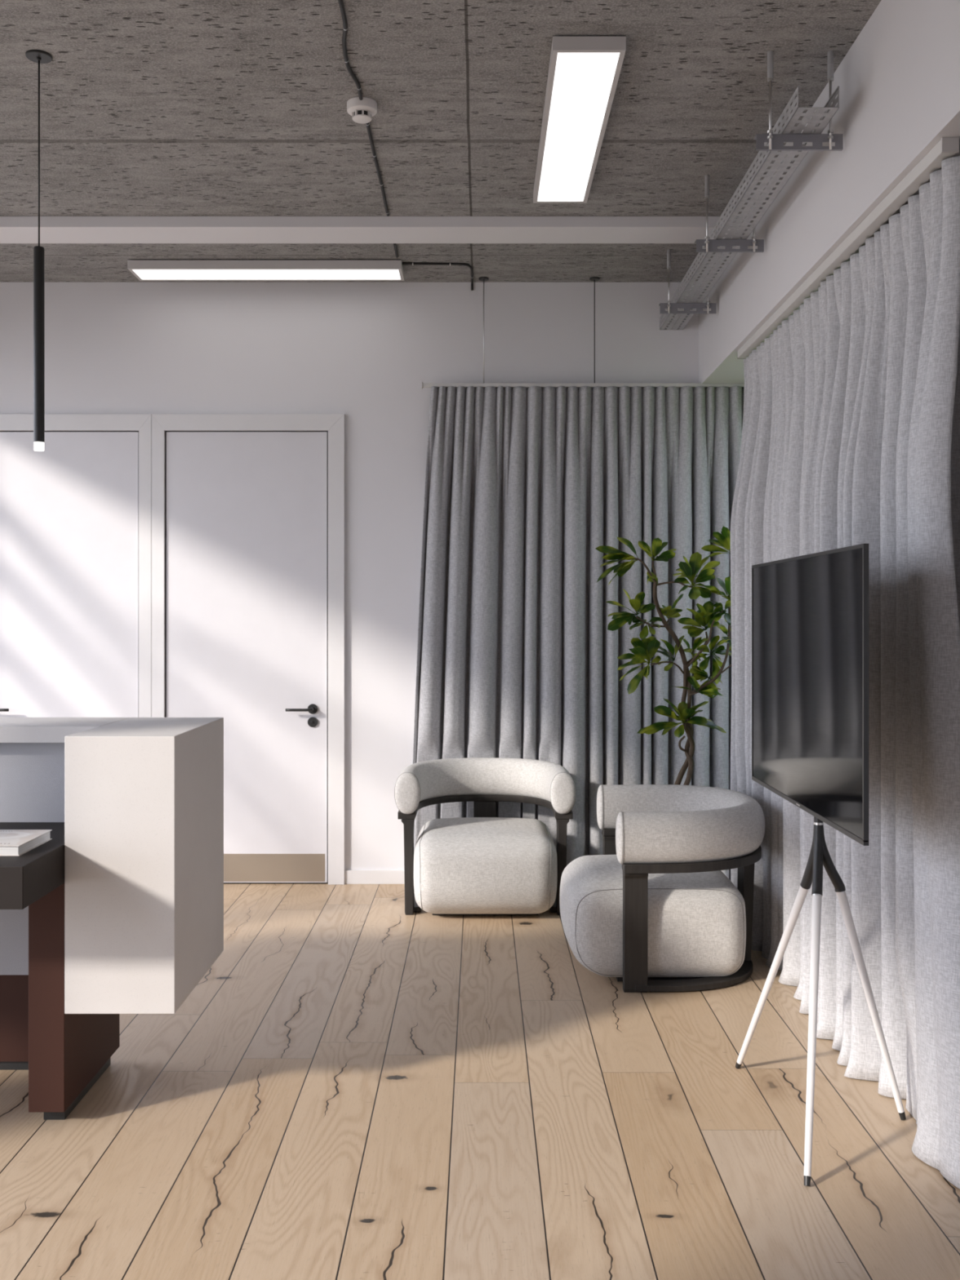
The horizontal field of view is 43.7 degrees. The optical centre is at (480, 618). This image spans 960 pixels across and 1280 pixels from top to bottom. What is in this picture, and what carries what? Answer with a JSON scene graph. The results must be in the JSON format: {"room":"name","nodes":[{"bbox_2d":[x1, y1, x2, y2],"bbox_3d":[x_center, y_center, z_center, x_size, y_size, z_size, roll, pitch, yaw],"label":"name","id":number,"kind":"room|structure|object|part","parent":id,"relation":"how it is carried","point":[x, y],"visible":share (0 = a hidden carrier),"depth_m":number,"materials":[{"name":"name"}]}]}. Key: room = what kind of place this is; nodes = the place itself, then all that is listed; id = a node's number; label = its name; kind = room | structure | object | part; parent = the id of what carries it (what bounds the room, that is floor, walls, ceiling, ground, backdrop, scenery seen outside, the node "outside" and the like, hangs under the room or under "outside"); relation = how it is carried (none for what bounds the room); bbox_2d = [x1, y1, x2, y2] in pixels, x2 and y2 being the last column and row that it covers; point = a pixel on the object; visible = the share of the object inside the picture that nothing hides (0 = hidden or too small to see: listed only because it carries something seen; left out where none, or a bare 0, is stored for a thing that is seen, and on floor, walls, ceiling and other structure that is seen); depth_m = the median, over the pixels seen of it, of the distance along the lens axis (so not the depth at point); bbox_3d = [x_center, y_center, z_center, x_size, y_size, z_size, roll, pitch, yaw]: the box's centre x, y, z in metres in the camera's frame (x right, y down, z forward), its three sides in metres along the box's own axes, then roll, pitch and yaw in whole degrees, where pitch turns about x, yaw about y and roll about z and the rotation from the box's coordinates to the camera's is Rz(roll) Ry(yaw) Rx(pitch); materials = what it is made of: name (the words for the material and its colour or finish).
{"room":"office reception area","nodes":[
{"label":"office reception area","id":0,"kind":"room"},
{"bbox_2d":[0,282,698,870],"bbox_3d":[-0.775,-0.189,6.427,5.550,3.178,0.200,0,0,0],"label":"wall","id":1,"kind":"structure","parent":0,"point":[363,352],"depth_m":6.33,"materials":[{"name":"paint"}]},
{"bbox_2d":[0,413,151,717],"bbox_3d":[-2.250,0.162,6.302,1.040,2.477,0.090,0,0,0],"label":"door","id":2,"kind":"structure","parent":1,"relation":"in","point":[76,513],"depth_m":6.32,"materials":[{"name":"white paint"}]},
{"bbox_3d":[-2.540,0.476,6.282,0.145,0.020,0.050,0,0,0],"label":"lever","id":3,"kind":"part","parent":2,"relation":"part of","materials":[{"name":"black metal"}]},
{"bbox_3d":[-1.763,0.162,6.314,0.066,2.476,0.026,0,0,0],"label":"casing","id":4,"kind":"part","parent":2,"relation":"part of","materials":[{"name":"white paint"}]},
{"bbox_2d":[151,413,344,884],"bbox_3d":[-1.221,0.162,6.302,1.014,2.477,0.090,0,0,0],"label":"door","id":5,"kind":"structure","parent":1,"relation":"in","point":[248,509],"depth_m":6.32,"materials":[{"name":"white paint"}]},
{"bbox_3d":[-1.695,0.162,6.314,0.066,2.476,0.026,0,0,0],"label":"casing","id":6,"kind":"part","parent":5,"relation":"part of","materials":[{"name":"white paint"}]},
{"bbox_3d":[-1.232,1.313,6.314,0.828,0.146,0.002,0,0,0],"label":"kick plate","id":7,"kind":"part","parent":5,"relation":"part of","materials":[{"name":"brown metal"}]},
{"bbox_3d":[-0.944,0.476,6.282,0.145,0.020,0.050,0,0,0],"label":"lever","id":8,"kind":"part","parent":5,"relation":"part of","materials":[{"name":"black metal"}]},
{"bbox_3d":[-0.757,0.162,6.314,0.086,2.477,0.026,0,0,0],"label":"casing","id":9,"kind":"part","parent":5,"relation":"part of","materials":[{"name":"white paint"}]},
{"bbox_2d":[344,870,404,884],"bbox_3d":[0.520,1.363,6.319,2.468,0.073,0.015,0,0,0],"label":"baseboard","id":10,"kind":"structure","parent":1,"relation":"attached to","point":[351,877],"depth_m":6.31,"materials":[{"name":"white paint"}]},
{"bbox_2d":[0,0,881,282],"bbox_3d":[-0.775,-1.878,1.863,5.550,0.200,9.327,0,0,0],"label":"ceiling","id":11,"kind":"structure","parent":0,"point":[148,108],"depth_m":4.19,"materials":[{"name":"concrete"}]},
{"bbox_2d":[25,49,52,451],"bbox_3d":[-1.392,-1.154,3.780,0.080,1.248,0.080,0,0,0],"label":"pendant lamp","id":12,"kind":"object","parent":11,"relation":"hanging from","point":[39,56],"visible":1,"depth_m":3.77,"materials":[{"name":"black metal"}]},
{"bbox_3d":[-1.392,-1.469,3.780,0.005,0.594,0.005,0,0,22],"label":"cord","id":13,"kind":"part","parent":12,"relation":"part of","materials":[{"name":"black metal"}]},
{"bbox_2d":[127,260,404,280],"bbox_3d":[-1.065,-1.754,6.024,1.354,0.048,0.213,0,0,0],"label":"ceiling light","id":14,"kind":"object","parent":11,"relation":"attached to","point":[144,270],"visible":1,"depth_m":5.96,"materials":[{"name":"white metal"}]},
{"bbox_2d":[132,269,400,279],"bbox_3d":[-1.065,-1.734,6.024,1.322,0.004,0.181,0,0,0],"label":"diffuser","id":15,"kind":"object","parent":14,"relation":"attached to","point":[140,273],"depth_m":6.01,"materials":[{"name":"white plastic"}]},
{"bbox_2d":[337,0,363,100],"bbox_3d":[-0.413,-1.772,3.666,0.038,0.016,0.902,0,0,0],"label":"conduit","id":16,"kind":"object","parent":11,"relation":"attached to","point":[345,27],"visible":1,"depth_m":3.71,"materials":[{"name":"metal"}]},
{"bbox_2d":[346,97,377,123],"bbox_3d":[-0.407,-1.748,4.130,0.104,0.057,0.104,0,0,0],"label":"smoke detector","id":17,"kind":"object","parent":11,"relation":"attached to","point":[362,111],"visible":1,"depth_m":4.10,"materials":[{"name":"white plastic"}]},
{"bbox_2d":[365,122,389,216],"bbox_3d":[-0.403,-1.772,4.701,0.018,0.016,1.113,0,0,0],"label":"conduit","id":18,"kind":"object","parent":11,"relation":"attached to","point":[374,154],"visible":0.8,"depth_m":4.68,"materials":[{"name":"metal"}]},
{"bbox_2d":[393,243,398,257],"bbox_3d":[-0.404,-1.772,5.754,0.013,0.012,0.215,0,0,-1],"label":"conduit","id":19,"kind":"object","parent":11,"relation":"attached to","point":[394,244],"visible":0.91,"depth_m":5.75,"materials":[{"name":"black metal"}]},
{"bbox_2d":[401,262,473,290],"bbox_3d":[-0.141,-1.756,6.072,0.503,0.047,0.226,0,0,-45],"label":"conduit","id":20,"kind":"object","parent":11,"relation":"attached to","point":[403,263],"visible":1,"depth_m":5.98,"materials":[{"name":"metal"}]},
{"bbox_2d":[533,36,626,203],"bbox_3d":[0.333,-1.754,4.314,0.222,0.048,1.340,0,0,0],"label":"ceiling light","id":21,"kind":"object","parent":11,"relation":"attached to","point":[584,73],"visible":1,"depth_m":4.10,"materials":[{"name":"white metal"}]},
{"bbox_2d":[422,276,744,388],"bbox_3d":[0.628,-1.490,6.250,1.864,0.576,0.052,0,0,0],"label":"rail","id":22,"kind":"object","parent":11,"relation":"hanging from","point":[483,384],"visible":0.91,"depth_m":6.24,"materials":[{"name":"metal"}]},
{"bbox_2d":[412,386,744,880],"bbox_3d":[0.561,0.095,6.245,1.880,2.604,0.155,0,0,0],"label":"curtain","id":23,"kind":"object","parent":22,"relation":"hanging from","point":[517,655],"visible":0.69,"depth_m":6.22,"materials":[{"name":"grey fabric"}]},
{"bbox_3d":[0.630,-1.218,6.250,1.860,0.019,0.024,0,0,0],"label":"rail","id":24,"kind":"part","parent":22,"relation":"part of","materials":[{"name":"white metal"}]},
{"bbox_2d":[658,248,715,313],"bbox_3d":[1.005,-1.625,5.792,0.272,0.305,0.056,0,0,0],"label":"hanger","id":25,"kind":"object","parent":11,"relation":"hanging from","point":[672,308],"visible":0.82,"depth_m":5.78,"materials":[{"name":"metal"}]},
{"bbox_3d":[0.911,-1.587,5.774,0.008,0.227,0.008,0,0,0],"label":"threaded rod","id":26,"kind":"part","parent":25,"relation":"part of","materials":[{"name":"metal"}]},
{"bbox_3d":[1.100,-1.587,5.774,0.008,0.227,0.008,0,0,0],"label":"threaded rod","id":27,"kind":"part","parent":25,"relation":"part of","materials":[{"name":"metal"}]},
{"bbox_2d":[694,174,764,252],"bbox_3d":[1.005,-1.625,4.822,0.272,0.305,0.056,0,0,0],"label":"hanger","id":28,"kind":"object","parent":11,"relation":"hanging from","point":[711,245],"visible":0.81,"depth_m":4.81,"materials":[{"name":"metal"}]},
{"bbox_3d":[0.911,-1.587,4.804,0.008,0.227,0.008,0,0,0],"label":"threaded rod","id":29,"kind":"part","parent":28,"relation":"part of","materials":[{"name":"metal"}]},
{"bbox_3d":[1.100,-1.587,4.804,0.008,0.227,0.008,0,0,0],"label":"threaded rod","id":30,"kind":"part","parent":28,"relation":"part of","materials":[{"name":"metal"}]},
{"bbox_2d":[753,50,843,151],"bbox_3d":[1.005,-1.625,3.775,0.272,0.305,0.056,0,0,0],"label":"hanger","id":31,"kind":"object","parent":11,"relation":"hanging from","point":[775,141],"visible":0.98,"depth_m":3.76,"materials":[{"name":"metal"}]},
{"bbox_2d":[659,85,839,329],"bbox_3d":[1.010,-1.558,4.949,0.125,0.065,2.751,0,0,0],"label":"cable tray","id":32,"kind":"object","parent":31,"relation":"hanging from","point":[761,206],"visible":0.8,"depth_m":4.37,"materials":[{"name":"metal"}]},
{"bbox_3d":[0.911,-1.587,3.757,0.008,0.227,0.008,0,0,0],"label":"threaded rod","id":33,"kind":"part","parent":31,"relation":"part of","materials":[{"name":"metal"}]},
{"bbox_3d":[1.100,-1.587,3.757,0.008,0.227,0.008,0,0,0],"label":"threaded rod","id":34,"kind":"part","parent":31,"relation":"part of","materials":[{"name":"metal"}]},
{"bbox_2d":[0,884,959,1279],"bbox_3d":[-0.775,1.460,1.863,5.550,0.120,9.327,0,0,0],"label":"floor","id":35,"kind":"structure","parent":0,"point":[357,1086],"depth_m":3.24,"materials":[{"name":"brown wood"}]},
{"bbox_2d":[0,822,119,1119],"bbox_3d":[-2.072,1.010,3.402,1.855,0.779,0.805,0,0,0],"label":"reception desk","id":36,"kind":"object","parent":35,"relation":"on","point":[64,1055],"visible":0.55,"depth_m":3.30,"materials":[{"name":"brown wood"}]},
{"bbox_3d":[-2.123,1.230,3.741,1.754,0.281,0.078,0,0,0],"label":"panel","id":37,"kind":"part","parent":36,"relation":"part of","materials":[{"name":"brown wood"}]},
{"bbox_2d":[0,829,52,856],"bbox_3d":[-1.355,0.607,3.252,0.300,0.027,0.240,0,0,0],"label":"book","id":38,"kind":"object","parent":36,"relation":"on","point":[13,842],"visible":1,"depth_m":3.24,"materials":[{"name":"white paper"}]},
{"bbox_3d":[-1.194,1.044,3.551,0.099,0.631,0.507,0,0,0],"label":"leg","id":39,"kind":"part","parent":36,"relation":"part of","materials":[{"name":"brown wood"}]},
{"bbox_2d":[0,717,223,1013],"bbox_3d":[-1.920,0.706,3.610,2.160,0.764,0.630,0,0,0],"label":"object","id":40,"kind":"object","parent":36,"relation":"on","point":[139,801],"depth_m":3.29,"materials":[{"name":"white lacquer"}]},
{"bbox_3d":[-2.072,0.731,3.678,1.856,0.714,0.045,0,0,0],"label":"panel","id":41,"kind":"part","parent":40,"relation":"part of","materials":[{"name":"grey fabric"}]},
{"bbox_2d":[0,717,129,742],"bbox_3d":[-2.072,0.348,3.763,1.856,0.050,0.325,0,0,0],"label":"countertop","id":42,"kind":"structure","parent":40,"relation":"on","point":[12,730],"depth_m":3.60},
{"bbox_2d":[394,757,576,915],"bbox_3d":[0.026,1.060,5.850,0.864,0.680,0.816,0,0,0],"label":"armchair","id":43,"kind":"object","parent":35,"relation":"on","point":[484,863],"visible":1,"depth_m":5.63,"materials":[{"name":"fabric"}]},
{"bbox_3d":[-0.342,0.823,5.636,0.120,0.195,0.020,0,0,0],"label":"panel","id":44,"kind":"part","parent":43,"relation":"part of","materials":[{"name":"fabric"}]},
{"bbox_3d":[-0.340,1.173,5.698,0.064,0.454,0.090,0,0,0],"label":"leg","id":45,"kind":"part","parent":43,"relation":"part of","materials":[{"name":"brown wood"}]},
{"bbox_3d":[0.025,1.170,6.191,0.116,0.460,0.056,0,0,0],"label":"leg","id":46,"kind":"part","parent":43,"relation":"part of","materials":[{"name":"brown wood"}]},
{"bbox_3d":[0.025,0.927,5.946,0.826,0.040,0.590,0,0,0],"label":"rail","id":47,"kind":"part","parent":43,"relation":"part of","materials":[{"name":"brown wood"}]},
{"bbox_3d":[0.025,1.383,5.855,0.500,0.027,0.420,0,0,0],"label":"board","id":48,"kind":"part","parent":43,"relation":"part of","materials":[{"name":"black wood"}]},
{"bbox_3d":[0.025,0.820,5.950,0.854,0.201,0.610,0,0,0],"label":"backrest","id":49,"kind":"part","parent":43,"relation":"part of","materials":[{"name":"fabric"}]},
{"bbox_3d":[0.025,1.187,5.792,0.676,0.390,0.694,0,0,0],"label":"seat","id":50,"kind":"part","parent":43,"relation":"part of","materials":[{"name":"fabric"}]},
{"bbox_3d":[0.390,1.173,5.698,0.064,0.454,0.090,0,0,0],"label":"leg","id":51,"kind":"part","parent":43,"relation":"part of","materials":[{"name":"brown wood"}]},
{"bbox_3d":[0.392,0.823,5.636,0.120,0.195,0.020,0,0,0],"label":"panel","id":52,"kind":"part","parent":43,"relation":"part of","materials":[{"name":"fabric"}]},
{"bbox_2d":[560,784,764,992],"bbox_3d":[0.735,1.060,4.862,0.816,0.680,0.864,0,0,0],"label":"armchair","id":53,"kind":"object","parent":35,"relation":"on","point":[657,911],"visible":1,"depth_m":4.53,"materials":[{"name":"fabric"}]},
{"bbox_3d":[0.521,0.823,5.227,0.020,0.195,0.120,0,0,0],"label":"panel","id":54,"kind":"part","parent":53,"relation":"part of","materials":[{"name":"fabric"}]},
{"bbox_3d":[0.583,1.173,5.225,0.090,0.454,0.064,0,0,0],"label":"leg","id":55,"kind":"part","parent":53,"relation":"part of","materials":[{"name":"brown wood"}]},
{"bbox_3d":[0.521,0.823,4.493,0.020,0.195,0.120,0,0,0],"label":"panel","id":56,"kind":"part","parent":53,"relation":"part of","materials":[{"name":"fabric"}]},
{"bbox_3d":[0.583,1.173,4.495,0.090,0.454,0.064,0,0,0],"label":"leg","id":57,"kind":"part","parent":53,"relation":"part of","materials":[{"name":"brown wood"}]},
{"bbox_3d":[0.677,1.187,4.860,0.694,0.390,0.676,0,0,0],"label":"seat","id":58,"kind":"part","parent":53,"relation":"part of","materials":[{"name":"fabric"}]},
{"bbox_3d":[0.740,1.383,4.860,0.420,0.027,0.500,0,0,0],"label":"board","id":59,"kind":"part","parent":53,"relation":"part of","materials":[{"name":"black wood"}]},
{"bbox_3d":[0.831,0.927,4.860,0.590,0.040,0.826,0,0,0],"label":"rail","id":60,"kind":"part","parent":53,"relation":"part of","materials":[{"name":"brown wood"}]},
{"bbox_3d":[0.835,0.820,4.860,0.610,0.201,0.854,0,0,0],"label":"backrest","id":61,"kind":"part","parent":53,"relation":"part of","materials":[{"name":"fabric"}]},
{"bbox_3d":[1.076,1.170,4.860,0.056,0.460,0.116,0,0,0],"label":"leg","id":62,"kind":"part","parent":53,"relation":"part of","materials":[{"name":"brown wood"}]},
{"bbox_2d":[595,524,731,785],"bbox_3d":[0.896,0.470,5.711,0.711,1.859,0.300,0,0,-6],"label":"potted tree","id":63,"kind":"object","parent":35,"relation":"on","point":[646,648],"visible":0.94,"depth_m":5.68,"materials":[{"name":"green plant"}]},
{"bbox_2d":[735,816,906,1186],"bbox_3d":[0.992,0.760,3.339,0.395,1.280,0.794,0,0,0],"label":"stand","id":64,"kind":"object","parent":35,"relation":"on","point":[819,856],"visible":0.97,"depth_m":3.33,"materials":[{"name":"white metal"}]},
{"bbox_3d":[0.863,1.068,3.558,0.026,0.628,0.358,0,0,-21],"label":"leg","id":65,"kind":"part","parent":64,"relation":"part of","materials":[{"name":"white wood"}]},
{"bbox_2d":[751,543,868,845],"bbox_3d":[0.908,0.176,3.342,0.040,0.700,1.142,0,0,0],"label":"television","id":66,"kind":"object","parent":64,"relation":"attached to","point":[810,612],"visible":1,"depth_m":3.19,"materials":[{"name":"glass"}]},
{"bbox_3d":[0.869,1.068,3.122,0.026,0.628,0.363,0,0,19],"label":"leg","id":67,"kind":"part","parent":64,"relation":"part of","materials":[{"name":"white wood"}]},
{"bbox_3d":[1.090,1.068,3.343,0.191,0.621,0.026,0,0,0],"label":"leg","id":68,"kind":"part","parent":64,"relation":"part of","materials":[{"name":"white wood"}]},
{"bbox_2d":[698,0,959,384],"bbox_3d":[1.577,-0.189,1.863,0.846,3.178,8.927,0,0,0],"label":"wall","id":69,"kind":"structure","parent":0,"point":[898,82],"depth_m":3.71,"materials":[{"name":"paint"}]},
{"bbox_2d":[0,216,740,243],"bbox_3d":[-1.098,-1.754,5.404,4.504,0.049,0.231,0,0,0],"label":"beam","id":70,"kind":"structure","parent":69,"relation":"attached to","point":[13,229],"depth_m":5.31,"materials":[{"name":"paint"}]},
{"bbox_2d":[737,137,959,359],"bbox_3d":[1.194,-1.203,4.256,0.044,0.038,2.437,0,0,0],"label":"rail","id":71,"kind":"object","parent":69,"relation":"attached to","point":[946,148],"visible":0.98,"depth_m":3.71,"materials":[{"name":"white metal"}]},
{"bbox_2d":[730,155,959,1188],"bbox_3d":[1.248,0.108,4.149,0.276,2.577,2.623,0,0,0],"label":"curtain","id":72,"kind":"object","parent":71,"relation":"hanging from","point":[851,428],"visible":0.7,"depth_m":3.51,"materials":[{"name":"grey fabric"}]}
]}

